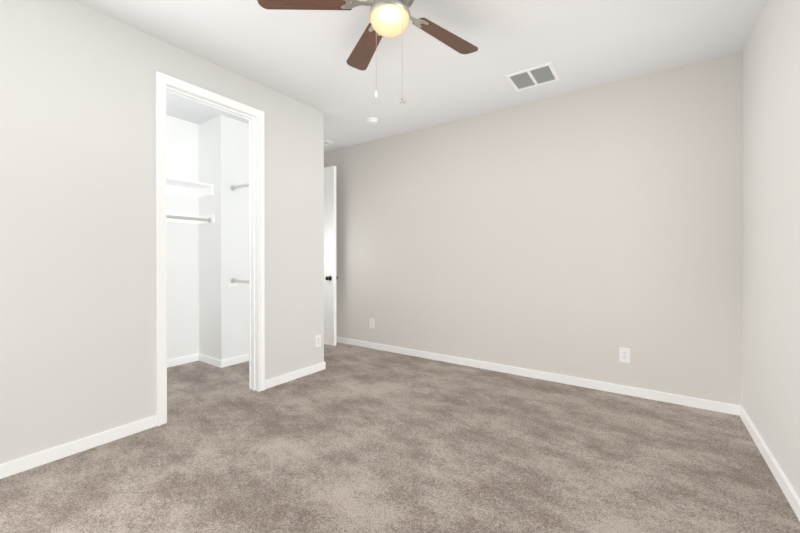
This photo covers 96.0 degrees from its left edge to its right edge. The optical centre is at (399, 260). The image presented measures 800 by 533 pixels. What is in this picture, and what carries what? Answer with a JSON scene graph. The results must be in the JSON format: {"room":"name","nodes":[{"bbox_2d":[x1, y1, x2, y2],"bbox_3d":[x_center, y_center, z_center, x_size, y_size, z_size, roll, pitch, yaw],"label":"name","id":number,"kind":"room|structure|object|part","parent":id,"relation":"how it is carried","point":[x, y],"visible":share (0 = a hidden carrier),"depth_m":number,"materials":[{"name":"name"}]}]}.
{"room":"empty bedroom","nodes":[
{"label":"empty bedroom","id":0,"kind":"room"},
{"bbox_2d":[0,0,323,463],"bbox_3d":[-1.785,-0.201,2.547,0.110,2.740,3.246,0,0,35],"label":"wall","id":1,"kind":"structure","parent":0,"point":[78,360],"depth_m":2.27,"materials":[{"name":"paint"}]},
{"bbox_2d":[0,415,156,478],"bbox_3d":[-2.178,1.133,1.874,0.019,0.078,1.622,0,0,35],"label":"baseboard","id":2,"kind":"structure","parent":1,"relation":"attached to","point":[16,466],"depth_m":2.17,"materials":[{"name":"white paint"}]},
{"bbox_2d":[156,71,264,425],"bbox_3d":[-1.523,-0.082,2.925,0.156,2.498,0.859,0,0,35],"label":"trim","id":3,"kind":"structure","parent":1,"relation":"attached to","point":[165,83],"depth_m":3.03,"materials":[{"name":"white paint"}]},
{"bbox_2d":[265,362,323,388],"bbox_3d":[-1.020,1.126,3.548,0.019,0.078,0.725,0,0,35],"label":"baseboard","id":4,"kind":"structure","parent":1,"relation":"attached to","point":[288,377],"depth_m":3.51,"materials":[{"name":"white paint"}]},
{"bbox_2d":[315,334,320,347],"bbox_3d":[-0.859,0.846,3.781,0.008,0.127,0.080,0,0,35],"label":"electrical outlet","id":5,"kind":"object","parent":1,"relation":"attached to","point":[317,340],"visible":1,"depth_m":3.77,"materials":[{"name":"white plastic"}]},
{"bbox_2d":[166,115,198,359],"bbox_3d":[-2.764,-0.206,3.671,0.110,2.740,2.296,0,0,35],"label":"wall","id":6,"kind":"structure","parent":0,"point":[182,258],"depth_m":4.04,"materials":[{"name":"white paint"}]},
{"bbox_2d":[167,354,197,367],"bbox_3d":[-2.818,1.126,3.486,0.019,0.078,1.700,0,0,35],"label":"baseboard","id":7,"kind":"structure","parent":6,"relation":"attached to","point":[192,358],"depth_m":4.03,"materials":[{"name":"white paint"}]},
{"bbox_2d":[166,177,213,223],"bbox_3d":[-2.682,-0.625,3.384,0.350,0.420,1.700,0,0,35],"label":"shelf","id":8,"kind":"object","parent":6,"relation":"attached to","point":[176,186],"depth_m":3.98,"materials":[{"name":"white paint"}]},
{"bbox_2d":[198,115,248,360],"bbox_3d":[-2.001,-0.208,4.243,0.490,2.740,0.486,0,0,35],"label":"wall","id":9,"kind":"structure","parent":0,"point":[223,154],"depth_m":4.03,"materials":[{"name":"white paint"}]},
{"bbox_2d":[198,354,222,367],"bbox_3d":[-2.126,1.123,4.031,0.474,0.078,0.024,0,0,35],"label":"baseboard","id":10,"kind":"structure","parent":9,"relation":"attached to","point":[208,360],"depth_m":4.01,"materials":[{"name":"white paint"}]},
{"bbox_2d":[223,354,248,366],"bbox_3d":[-1.796,1.123,4.097,0.019,0.078,0.450,0,0,35],"label":"baseboard","id":11,"kind":"structure","parent":9,"relation":"attached to","point":[236,360],"depth_m":4.03,"materials":[{"name":"white paint"}]},
{"bbox_2d":[229,183,248,286],"bbox_3d":[-1.519,-0.274,3.770,0.841,1.124,0.060,0,0,35],"label":"closet rod","id":12,"kind":"object","parent":9,"relation":"attached to","point":[234,282],"depth_m":3.96,"materials":[{"name":"silver metal"}]},
{"bbox_2d":[0,342,799,532],"bbox_3d":[-0.799,1.194,2.448,5.700,0.050,4.700,0,0,35],"label":"floor","id":13,"kind":"structure","parent":0,"point":[353,439],"depth_m":2.07,"materials":[{"name":"beige carpet"}]},
{"bbox_2d":[73,0,764,151],"bbox_3d":[-0.799,-1.601,2.436,5.700,0.060,4.700,0,0,35],"label":"ceiling","id":14,"kind":"structure","parent":0,"point":[301,56],"depth_m":2.66,"materials":[{"name":"paint"}]},
{"bbox_2d":[324,140,332,144],"bbox_3d":[-1.032,-1.577,4.851,0.260,0.008,0.120,0,0,35],"label":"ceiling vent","id":15,"kind":"object","parent":14,"relation":"in","point":[326,142],"visible":0.44,"depth_m":4.80,"materials":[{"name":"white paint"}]},
{"bbox_2d":[257,0,477,104],"bbox_3d":[-0.012,-1.203,1.960,1.340,0.731,1.380,0,0,35],"label":"fan","id":16,"kind":"object","parent":14,"relation":"hanging from","point":[390,18],"visible":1,"depth_m":1.99,"materials":[{"name":"brown wood"}]},
{"label":"blade","id":17,"kind":"part","parent":16,"relation":"part of","materials":[{"name":"brown wood"}]},
{"bbox_3d":[-0.233,-1.401,1.961,0.187,0.008,0.080,0,-11,-4],"label":"arm","id":18,"kind":"part","parent":16,"relation":"part of"},
{"bbox_3d":[-0.231,-1.411,2.400,0.150,0.006,0.512,12,-4,-22],"label":"blade","id":19,"kind":"part","parent":16,"relation":"part of","materials":[{"name":"brown wood"}]},
{"bbox_3d":[-0.125,-1.402,2.140,0.080,0.008,0.187,12,-4,-22],"label":"arm","id":20,"kind":"part","parent":16,"relation":"part of"},
{"bbox_3d":[-0.056,-1.292,1.977,0.216,0.082,0.216,0,0,35],"label":"lamp shade","id":21,"kind":"part","parent":16,"relation":"part of","materials":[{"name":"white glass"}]},
{"bbox_3d":[-0.053,-1.104,1.932,0.138,0.533,0.098,0,0,35],"label":"cord","id":22,"kind":"part","parent":16,"relation":"part of","materials":[{"name":"silver metal"}]},
{"bbox_3d":[0.079,-1.402,2.093,0.187,0.008,0.080,0,11,-40],"label":"arm","id":23,"kind":"part","parent":16,"relation":"part of"},
{"bbox_3d":[0.097,-1.401,1.884,0.187,0.008,0.080,0,11,32],"label":"arm","id":24,"kind":"part","parent":16,"relation":"part of"},
{"bbox_3d":[0.293,-1.410,2.274,0.512,0.006,0.150,0,11,-41],"label":"blade","id":25,"kind":"part","parent":16,"relation":"part of","materials":[{"name":"brown wood"}]},
{"bbox_2d":[366,117,377,124],"bbox_3d":[-0.310,-1.556,4.033,0.136,0.043,0.136,0,0,35],"label":"smoke detector","id":26,"kind":"object","parent":14,"relation":"attached to","point":[371,120],"visible":1,"depth_m":3.99,"materials":[{"name":"white plastic"}]},
{"bbox_2d":[505,62,559,90],"bbox_3d":[1.141,-1.570,3.097,0.370,0.008,0.330,0,0,35],"label":"ceiling vent","id":27,"kind":"object","parent":14,"relation":"in","point":[534,77],"visible":1,"depth_m":3.09,"materials":[{"name":"white metal"}]},
{"bbox_2d":[324,51,742,404],"bbox_3d":[0.452,-0.208,4.242,5.700,2.740,0.110,0,0,35],"label":"wall","id":28,"kind":"structure","parent":0,"point":[587,233],"depth_m":3.38,"materials":[{"name":"paint"}]},
{"bbox_2d":[324,166,337,345],"bbox_3d":[-1.207,-0.062,5.064,0.823,2.410,0.195,0,0,35],"label":"door","id":29,"kind":"structure","parent":28,"relation":"in","point":[330,277],"depth_m":4.85,"materials":[{"name":"white paint"}]},
{"bbox_2d":[369,319,373,328],"bbox_3d":[-0.371,0.831,4.747,0.080,0.127,0.008,0,0,35],"label":"electrical outlet","id":30,"kind":"object","parent":28,"relation":"attached to","point":[371,323],"visible":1,"depth_m":4.75,"materials":[{"name":"white plastic"}]},
{"bbox_2d":[336,336,735,414],"bbox_3d":[0.463,1.123,4.162,5.116,0.078,0.019,0,0,35],"label":"baseboard","id":31,"kind":"structure","parent":28,"relation":"attached to","point":[705,404],"depth_m":3.39,"materials":[{"name":"white paint"}]},
{"bbox_2d":[619,347,629,362],"bbox_3d":[1.954,0.823,3.131,0.080,0.127,0.008,0,0,35],"label":"electrical outlet","id":32,"kind":"object","parent":28,"relation":"attached to","point":[624,354],"visible":1,"depth_m":3.13,"materials":[{"name":"white plastic"}]},
{"bbox_2d":[741,0,799,499],"bbox_3d":[1.334,-0.194,0.830,0.110,2.740,4.487,0,0,35],"label":"wall","id":33,"kind":"structure","parent":0,"point":[770,387],"depth_m":2.02,"materials":[{"name":"paint"}]},
{"bbox_2d":[736,405,799,520],"bbox_3d":[1.343,1.137,0.960,0.016,0.078,4.200,0,0,35],"label":"baseboard","id":34,"kind":"structure","parent":33,"relation":"attached to","point":[788,491],"depth_m":1.97,"materials":[{"name":"white paint"}]}
]}

